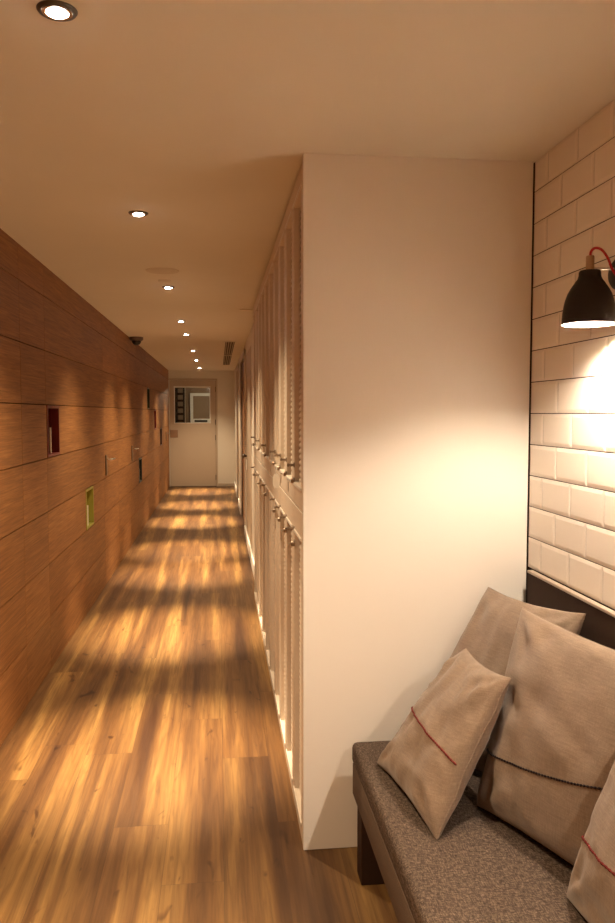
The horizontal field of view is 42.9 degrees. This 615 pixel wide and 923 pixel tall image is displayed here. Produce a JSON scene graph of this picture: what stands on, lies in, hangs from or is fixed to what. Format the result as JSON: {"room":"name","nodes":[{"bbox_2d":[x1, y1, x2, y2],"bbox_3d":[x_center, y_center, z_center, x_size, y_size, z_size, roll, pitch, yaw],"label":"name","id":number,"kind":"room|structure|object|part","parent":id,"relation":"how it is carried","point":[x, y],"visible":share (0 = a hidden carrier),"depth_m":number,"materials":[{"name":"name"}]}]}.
{"room":"hallway","nodes":[
{"label":"hallway","id":0,"kind":"room"},
{"bbox_2d":[0,228,177,746],"bbox_3d":[-1.924,-0.193,8.139,0.100,2.241,21.800,0,4,-6],"label":"wall","id":1,"kind":"structure","parent":0,"point":[56,349],"depth_m":4.67,"materials":[{"name":"brown wood"}]},
{"bbox_2d":[46,405,59,457],"bbox_3d":[-1.485,-0.175,4.489,0.060,0.290,0.329,0,4,-6],"label":"wall niche","id":2,"kind":"object","parent":1,"relation":"attached to","point":[52,412],"visible":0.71,"depth_m":4.63,"materials":[{"name":"red paint"}]},
{"bbox_3d":[-1.513,-0.175,4.486,0.004,0.290,0.329,0,4,-6],"label":"panel","id":3,"kind":"part","parent":2,"relation":"part of","materials":[{"name":"red paint"}]},
{"bbox_2d":[85,486,93,530],"bbox_3d":[-1.624,0.339,5.743,0.060,0.290,0.329,0,4,-6],"label":"wall niche","id":4,"kind":"object","parent":1,"relation":"attached to","point":[89,491],"visible":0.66,"depth_m":5.89,"materials":[{"name":"paint"}]},
{"bbox_2d":[105,455,114,474],"bbox_3d":[-1.667,0.028,6.623,0.065,0.170,0.152,0,4,-6],"label":"handle","id":5,"kind":"object","parent":1,"relation":"attached to","point":[106,458],"visible":1,"depth_m":6.55,"materials":[{"name":"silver metal"}]},
{"bbox_2d":[139,457,141,482],"bbox_3d":[-2.049,0.105,9.472,0.060,0.290,0.329,0,4,-6],"label":"wall niche","id":6,"kind":"object","parent":1,"relation":"attached to","point":[140,459],"visible":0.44,"depth_m":9.62,"materials":[{"name":"stone"}]},
{"bbox_2d":[147,387,149,408],"bbox_3d":[-2.186,-0.856,10.616,0.060,0.290,0.329,0,4,-6],"label":"wall niche","id":7,"kind":"object","parent":1,"relation":"attached to","point":[148,391],"visible":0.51,"depth_m":10.76,"materials":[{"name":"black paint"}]},
{"bbox_2d":[154,410,155,428],"bbox_3d":[-2.310,-0.629,11.725,0.060,0.290,0.329,0,4,-6],"label":"wall niche","id":8,"kind":"object","parent":1,"relation":"attached to","point":[154,410],"visible":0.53,"depth_m":11.87,"materials":[{"name":"paint"}]},
{"bbox_2d":[160,428,161,445],"bbox_3d":[-2.441,-0.406,12.894,0.060,0.290,0.329,0,4,-6],"label":"wall niche","id":9,"kind":"object","parent":1,"relation":"attached to","point":[160,428],"visible":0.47,"depth_m":13.04,"materials":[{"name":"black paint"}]},
{"bbox_2d":[178,380,215,422],"bbox_3d":[-2.126,-0.875,19.014,2.162,2.241,0.100,0,4,-6],"label":"wall","id":10,"kind":"structure","parent":0,"point":[180,390],"depth_m":18.84,"materials":[{"name":"brown paint"}]},
{"bbox_2d":[176,388,184,422],"bbox_3d":[-2.663,-0.641,16.411,0.180,2.100,0.030,0,4,-6],"label":"storage rack","id":11,"kind":"object","parent":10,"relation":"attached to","point":[183,400],"visible":0.37,"depth_m":16.37,"materials":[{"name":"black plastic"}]},
{"bbox_2d":[190,393,209,422],"bbox_3d":[-2.557,-0.696,18.884,0.530,1.900,0.062,0,4,-6],"label":"glazed door","id":12,"kind":"structure","parent":10,"relation":"in","point":[199,402],"depth_m":18.84,"materials":[{"name":"white plastic"}]},
{"bbox_3d":[-2.558,-1.303,18.851,0.390,0.545,0.008,0,4,-6],"label":"pane","id":13,"kind":"part","parent":12,"relation":"part of","materials":[{"name":"glass"}]},
{"bbox_2d":[0,486,397,922],"bbox_3d":[-0.894,0.971,8.278,2.162,0.100,21.900,0,4,-6],"label":"floor","id":14,"kind":"structure","parent":0,"point":[145,778],"depth_m":3.17,"materials":[{"name":"brown wood"}]},
{"bbox_2d":[185,380,185,422],"bbox_3d":[-2.558,-0.712,16.414,0.020,2.240,0.020,0,4,-6],"label":"slim post","id":15,"kind":"object","parent":14,"relation":"on","point":[185,380],"visible":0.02,"depth_m":16.38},
{"bbox_2d":[251,296,259,622],"bbox_3d":[-0.132,-0.029,5.635,0.527,2.226,0.732,0,4,-6],"label":"locker","id":16,"kind":"object","parent":14,"relation":"on","point":[255,309],"visible":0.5,"depth_m":5.61,"materials":[{"name":"beige paint"}]},
{"bbox_3d":[-0.379,-0.587,5.756,0.026,1.098,0.363,0,4,-6],"label":"door","id":17,"kind":"part","parent":16,"relation":"part of","materials":[{"name":"beige paint"}]},
{"bbox_3d":[-0.379,0.495,5.824,0.026,1.060,0.363,0,4,-6],"label":"door","id":18,"kind":"part","parent":16,"relation":"part of","materials":[{"name":"beige paint"}]},
{"bbox_3d":[-0.337,-0.565,5.393,0.026,1.098,0.363,0,4,-6],"label":"door","id":19,"kind":"part","parent":16,"relation":"part of","materials":[{"name":"beige paint"}]},
{"bbox_3d":[-0.337,0.518,5.461,0.026,1.060,0.363,0,4,-6],"label":"door","id":20,"kind":"part","parent":16,"relation":"part of","materials":[{"name":"beige paint"}]},
{"bbox_2d":[255,275,266,653],"bbox_3d":[-0.049,0.017,4.909,0.527,2.226,0.732,0,4,-6],"label":"locker","id":21,"kind":"object","parent":14,"relation":"on","point":[261,295],"visible":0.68,"depth_m":4.88,"materials":[{"name":"beige paint"}]},
{"bbox_3d":[-0.296,-0.542,5.030,0.026,1.098,0.363,0,4,-6],"label":"door","id":22,"kind":"part","parent":21,"relation":"part of","materials":[{"name":"beige paint"}]},
{"bbox_3d":[-0.296,0.541,5.098,0.026,1.060,0.363,0,4,-6],"label":"door","id":23,"kind":"part","parent":21,"relation":"part of","materials":[{"name":"beige paint"}]},
{"bbox_3d":[-0.255,-0.519,4.668,0.026,1.098,0.363,0,4,-6],"label":"door","id":24,"kind":"part","parent":21,"relation":"part of","materials":[{"name":"beige paint"}]},
{"bbox_3d":[-0.255,0.564,4.735,0.026,1.060,0.363,0,4,-6],"label":"door","id":25,"kind":"part","parent":21,"relation":"part of","materials":[{"name":"beige paint"}]},
{"bbox_2d":[261,248,274,699],"bbox_3d":[0.034,0.062,4.184,0.527,2.226,0.732,0,4,-6],"label":"locker","id":26,"kind":"object","parent":14,"relation":"on","point":[269,274],"visible":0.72,"depth_m":4.16,"materials":[{"name":"beige paint"}]},
{"bbox_3d":[-0.213,-0.496,4.305,0.026,1.098,0.363,0,4,-6],"label":"door","id":27,"kind":"part","parent":26,"relation":"part of","materials":[{"name":"beige paint"}]},
{"bbox_3d":[-0.213,0.586,4.373,0.026,1.060,0.363,0,4,-6],"label":"door","id":28,"kind":"part","parent":26,"relation":"part of","materials":[{"name":"beige paint"}]},
{"bbox_3d":[-0.201,-0.505,4.306,0.010,0.961,0.273,0,4,-6],"label":"louvre panel","id":29,"kind":"part","parent":26,"relation":"part of","materials":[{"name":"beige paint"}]},
{"bbox_3d":[-0.172,0.609,4.010,0.026,1.060,0.363,0,4,-6],"label":"door","id":30,"kind":"part","parent":26,"relation":"part of","materials":[{"name":"beige paint"}]},
{"bbox_3d":[-0.172,-0.474,3.942,0.026,1.098,0.363,0,4,-6],"label":"door","id":31,"kind":"part","parent":26,"relation":"part of","materials":[{"name":"beige paint"}]},
{"bbox_3d":[-0.160,0.647,4.014,0.010,0.949,0.273,0,4,-6],"label":"louvre panel","id":32,"kind":"part","parent":26,"relation":"part of","materials":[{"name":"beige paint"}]},
{"bbox_3d":[-0.160,-0.482,3.943,0.010,0.961,0.273,0,4,-6],"label":"louvre panel","id":33,"kind":"part","parent":26,"relation":"part of","materials":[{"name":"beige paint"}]},
{"bbox_2d":[270,233,280,724],"bbox_3d":[0.093,0.095,3.663,0.527,2.226,0.318,0,4,-6],"label":"locker","id":34,"kind":"object","parent":14,"relation":"on","point":[276,462],"visible":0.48,"depth_m":3.73,"materials":[{"name":"beige paint"}]},
{"bbox_3d":[-0.133,-0.453,3.603,0.026,1.098,0.315,0,4,-6],"label":"door","id":35,"kind":"part","parent":34,"relation":"part of","materials":[{"name":"beige paint"}]},
{"bbox_3d":[-0.133,0.630,3.671,0.026,1.060,0.315,0,4,-6],"label":"door","id":36,"kind":"part","parent":34,"relation":"part of","materials":[{"name":"beige paint"}]},
{"bbox_3d":[-0.121,-0.461,3.604,0.010,0.961,0.225,0,4,-6],"label":"louvre panel","id":37,"kind":"part","parent":34,"relation":"part of","materials":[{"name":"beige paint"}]},
{"bbox_2d":[273,215,286,755],"bbox_3d":[0.125,0.115,3.347,0.534,2.226,0.318,0,4,-6],"label":"locker","id":38,"kind":"object","parent":14,"relation":"on","point":[277,480],"visible":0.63,"depth_m":3.41,"materials":[{"name":"beige paint"}]},
{"bbox_3d":[-0.097,-0.433,3.288,0.026,1.098,0.315,0,4,-6],"label":"door","id":39,"kind":"part","parent":38,"relation":"part of","materials":[{"name":"beige paint"}]},
{"bbox_3d":[-0.097,0.650,3.356,0.026,1.060,0.315,0,4,-6],"label":"door","id":40,"kind":"part","parent":38,"relation":"part of","materials":[{"name":"beige paint"}]},
{"bbox_3d":[-0.085,0.689,3.359,0.010,0.949,0.225,0,4,-6],"label":"louvre panel","id":41,"kind":"part","parent":38,"relation":"part of","materials":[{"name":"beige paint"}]},
{"bbox_3d":[-0.085,-0.441,3.288,0.010,0.961,0.225,0,4,-6],"label":"louvre panel","id":42,"kind":"part","parent":38,"relation":"part of","materials":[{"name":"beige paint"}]},
{"bbox_2d":[280,192,300,796],"bbox_3d":[0.165,0.134,3.032,0.527,2.226,0.318,0,4,-6],"label":"cabinet","id":43,"kind":"object","parent":14,"relation":"on","point":[288,473],"visible":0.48,"depth_m":3.08,"materials":[{"name":"beige paint"}]},
{"bbox_3d":[-0.061,-0.413,2.972,0.026,1.098,0.315,0,4,-6],"label":"door","id":44,"kind":"part","parent":43,"relation":"part of","materials":[{"name":"beige paint"}]},
{"bbox_3d":[-0.061,0.670,3.040,0.026,1.060,0.315,0,4,-6],"label":"door","id":45,"kind":"part","parent":43,"relation":"part of","materials":[{"name":"beige paint"}]},
{"bbox_3d":[-0.049,-0.421,2.973,0.010,0.961,0.225,0,4,-6],"label":"louvre panel","id":46,"kind":"part","parent":43,"relation":"part of","materials":[{"name":"beige paint"}]},
{"bbox_3d":[-0.049,0.708,3.044,0.010,0.949,0.225,0,4,-6],"label":"louvre panel","id":47,"kind":"part","parent":43,"relation":"part of","materials":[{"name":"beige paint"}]},
{"bbox_2d":[287,162,302,842],"bbox_3d":[0.201,0.154,2.717,0.527,2.226,0.318,0,4,-6],"label":"locker","id":48,"kind":"object","parent":14,"relation":"on","point":[297,479],"visible":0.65,"depth_m":2.77,"materials":[{"name":"beige paint"}]},
{"bbox_3d":[-0.025,-0.393,2.657,0.026,1.098,0.315,0,4,-6],"label":"door","id":49,"kind":"part","parent":48,"relation":"part of","materials":[{"name":"beige paint"}]},
{"bbox_3d":[-0.022,-0.949,2.622,0.022,0.012,0.318,0,4,-6],"label":"rail","id":50,"kind":"part","parent":48,"relation":"part of","materials":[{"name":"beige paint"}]},
{"bbox_3d":[-0.025,0.690,2.725,0.026,1.060,0.315,0,4,-6],"label":"door","id":51,"kind":"part","parent":48,"relation":"part of","materials":[{"name":"beige paint"}]},
{"bbox_3d":[-0.013,0.728,2.729,0.010,0.949,0.225,0,4,-6],"label":"louvre panel","id":52,"kind":"part","parent":48,"relation":"part of","materials":[{"name":"beige paint"}]},
{"bbox_3d":[-0.013,-0.402,2.658,0.010,0.961,0.225,0,4,-6],"label":"louvre panel","id":53,"kind":"part","parent":48,"relation":"part of","materials":[{"name":"beige paint"}]},
{"bbox_2d":[352,570,614,922],"bbox_3d":[0.552,0.880,1.512,0.594,0.927,2.065,0,4,-6],"label":"bench","id":54,"kind":"object","parent":14,"relation":"on","point":[481,868],"visible":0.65,"depth_m":1.90,"materials":[{"name":"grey fabric"}]},
{"bbox_3d":[0.432,1.162,2.440,0.548,0.249,0.074,0,4,-6],"label":"leg","id":55,"kind":"part","parent":54,"relation":"part of","materials":[{"name":"brown wood"}]},
{"bbox_3d":[0.276,1.079,1.492,0.030,0.104,2.063,0,4,-6],"label":"rail","id":56,"kind":"part","parent":54,"relation":"part of","materials":[{"name":"brown wood"}]},
{"bbox_2d":[377,648,510,839],"bbox_3d":[0.377,0.732,2.151,0.271,0.367,0.437,-1,4,-15],"label":"cushion","id":57,"kind":"object","parent":54,"relation":"on","point":[435,752],"visible":1,"depth_m":2.03,"materials":[{"name":"beige fabric"}]},
{"bbox_2d":[352,741,587,922],"bbox_3d":[0.543,0.990,1.518,0.576,0.069,2.065,0,4,-6],"label":"seat cushion","id":58,"kind":"object","parent":54,"relation":"on","point":[481,868],"depth_m":1.83,"materials":[{"name":"grey fabric"}]},
{"bbox_2d":[449,587,585,771],"bbox_3d":[0.516,0.648,2.277,0.307,0.517,0.502,-1,4,-18],"label":"cushion","id":59,"kind":"object","parent":54,"relation":"on","point":[488,636],"visible":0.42,"depth_m":2.31,"materials":[{"name":"beige fabric"}]},
{"bbox_2d":[477,607,614,865],"bbox_3d":[0.614,0.677,1.883,0.202,0.509,0.574,-1,4,-21],"label":"cushion","id":60,"kind":"object","parent":54,"relation":"on","point":[550,759],"visible":0.91,"depth_m":1.86,"materials":[{"name":"beige fabric"}]},
{"bbox_2d":[567,761,614,922],"bbox_3d":[0.661,0.761,1.460,0.177,0.390,0.476,-1,4,-13],"label":"cushion","id":61,"kind":"object","parent":54,"relation":"on","point":[591,888],"visible":1,"depth_m":1.57,"materials":[{"name":"beige fabric"}]},
{"bbox_2d":[168,370,234,482],"bbox_3d":[-1.654,-0.637,15.226,2.082,2.241,0.120,0,4,-6],"label":"wall","id":62,"kind":"structure","parent":0,"point":[225,379],"depth_m":15.15,"materials":[{"name":"beige paint"}]},
{"bbox_2d":[169,380,215,485],"bbox_3d":[-2.207,-0.539,15.110,0.891,2.039,0.114,0,4,-6],"label":"door","id":63,"kind":"structure","parent":62,"relation":"in","point":[192,445],"depth_m":15.13,"materials":[{"name":"beige wood"}]},
{"bbox_3d":[-2.568,-0.536,15.046,0.150,0.152,0.068,0,4,-6],"label":"push plate","id":64,"kind":"part","parent":63,"relation":"part of","materials":[{"name":"metal"}]},
{"bbox_2d":[169,378,217,486],"bbox_3d":[-2.199,-0.551,15.101,0.925,2.085,0.014,0,4,-6],"label":"trim","id":65,"kind":"structure","parent":62,"relation":"attached to","point":[169,378],"depth_m":15.14,"materials":[{"name":"beige wood"}]},
{"bbox_2d":[218,483,233,485],"bbox_3d":[-1.581,0.455,15.236,0.317,0.060,0.012,0,4,-6],"label":"baseboard","id":66,"kind":"structure","parent":62,"relation":"attached to","point":[219,484],"depth_m":15.23,"materials":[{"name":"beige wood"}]},
{"bbox_2d":[235,325,254,556],"bbox_3d":[-0.823,-0.347,10.591,0.120,2.241,9.295,0,4,-6],"label":"wall","id":67,"kind":"structure","parent":0,"point":[250,340],"depth_m":7.94,"materials":[{"name":"beige paint"}]},
{"bbox_2d":[236,364,238,497],"bbox_3d":[-1.122,-0.454,12.701,0.036,2.190,1.040,0,4,-6],"label":"trim","id":68,"kind":"structure","parent":67,"relation":"attached to","point":[237,367],"depth_m":13.09,"materials":[{"name":"beige paint"}]},
{"bbox_2d":[240,348,245,524],"bbox_3d":[-0.828,-0.292,10.123,0.036,2.190,1.740,0,4,-6],"label":"trim","id":69,"kind":"structure","parent":67,"relation":"attached to","point":[243,352],"depth_m":10.58,"materials":[{"name":"beige paint"}]},
{"bbox_2d":[242,361,244,521],"bbox_3d":[-0.788,-0.255,10.130,0.067,2.105,1.580,0,4,-6],"label":"door","id":70,"kind":"structure","parent":67,"relation":"in","point":[243,361],"depth_m":10.44,"materials":[{"name":"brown wood"}]},
{"bbox_2d":[234,481,254,579],"bbox_3d":[-0.896,0.722,10.650,0.018,0.100,9.295,0,4,-6],"label":"baseboard","id":71,"kind":"structure","parent":67,"relation":"attached to","point":[235,487],"depth_m":8.28,"materials":[{"name":"white wood"}]},
{"bbox_2d":[246,346,251,548],"bbox_3d":[-0.621,-0.126,8.276,0.004,2.070,1.330,0,4,-6],"label":"door","id":72,"kind":"structure","parent":67,"relation":"in","point":[248,355],"depth_m":8.14,"materials":[{"name":"beige wood"}]},
{"bbox_2d":[0,0,614,370],"bbox_3d":[-0.894,-1.366,8.132,2.162,0.100,21.900,0,4,-6],"label":"ceiling","id":73,"kind":"structure","parent":0,"point":[200,117],"depth_m":2.12,"materials":[{"name":"beige paint"}]},
{"bbox_2d":[36,0,77,21],"bbox_3d":[-0.502,-0.898,1.569,0.080,0.012,0.080,0,4,-6],"label":"recessed light","id":74,"kind":"object","parent":73,"relation":"in","point":[55,10],"visible":1,"depth_m":1.56,"materials":[{"name":"silver metal"}]},
{"bbox_2d":[129,336,142,344],"bbox_3d":[-1.832,-1.288,8.383,0.148,0.087,0.148,0,4,-6],"label":"dome camera","id":75,"kind":"object","parent":73,"relation":"attached to","point":[135,340],"visible":1,"depth_m":8.34,"materials":[{"name":"black plastic"}]},
{"bbox_2d":[128,210,147,216],"bbox_3d":[-0.683,-0.998,3.164,0.080,0.012,0.080,0,4,-6],"label":"recessed light","id":76,"kind":"object","parent":73,"relation":"in","point":[135,212],"visible":1,"depth_m":3.15,"materials":[{"name":"white"}]},
{"bbox_2d":[145,267,178,273],"bbox_3d":[-0.825,-1.082,4.447,0.190,0.006,0.190,0,4,-6],"label":"ceiling speaker","id":77,"kind":"object","parent":73,"relation":"attached to","point":[158,270],"visible":1,"depth_m":4.41,"materials":[{"name":"beige"}]},
{"bbox_2d":[158,279,170,282],"bbox_3d":[-0.872,-1.097,4.773,0.084,0.016,0.084,0,4,-6],"label":"smoke detector","id":78,"kind":"object","parent":73,"relation":"attached to","point":[159,280],"visible":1,"depth_m":4.75,"materials":[{"name":"beige paint"}]},
{"bbox_2d":[162,286,174,288],"bbox_3d":[-0.894,-1.115,5.031,0.080,0.012,0.080,0,4,-6],"label":"recessed light","id":79,"kind":"object","parent":73,"relation":"in","point":[165,287],"visible":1,"depth_m":5.01,"materials":[{"name":"white"}]},
{"bbox_2d":[222,341,235,364],"bbox_3d":[-1.127,-1.497,11.072,0.132,0.006,4.500,0,4,-6],"label":"ceiling vent","id":80,"kind":"object","parent":73,"relation":"in","point":[229,346],"visible":1,"depth_m":10.34,"materials":[{"name":"metal"}]},
{"bbox_2d":[303,153,532,849],"bbox_3d":[0.355,0.156,2.553,0.744,2.238,0.020,0,4,-6],"label":"wall partition","id":81,"kind":"structure","parent":0,"point":[417,272],"depth_m":2.53,"materials":[{"name":"white paint"}]},
{"bbox_2d":[526,99,614,610],"bbox_3d":[0.868,0.203,1.811,0.100,2.241,8.570,0,4,-6],"label":"wall","id":82,"kind":"structure","parent":0,"point":[571,499],"depth_m":2.25,"materials":[{"name":"white tile"}]},
{"bbox_2d":[561,247,614,326],"bbox_3d":[0.711,-0.427,1.908,0.176,0.186,0.127,0,4,-6],"label":"wall lamp","id":83,"kind":"object","parent":82,"relation":"attached to","point":[590,302],"visible":1,"depth_m":1.87,"materials":[{"name":"black metal"}]},
{"bbox_3d":[0.737,-0.469,1.908,0.082,0.007,0.007,0,4,-6],"label":"arm","id":84,"kind":"part","parent":83,"relation":"part of","materials":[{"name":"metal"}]}
]}

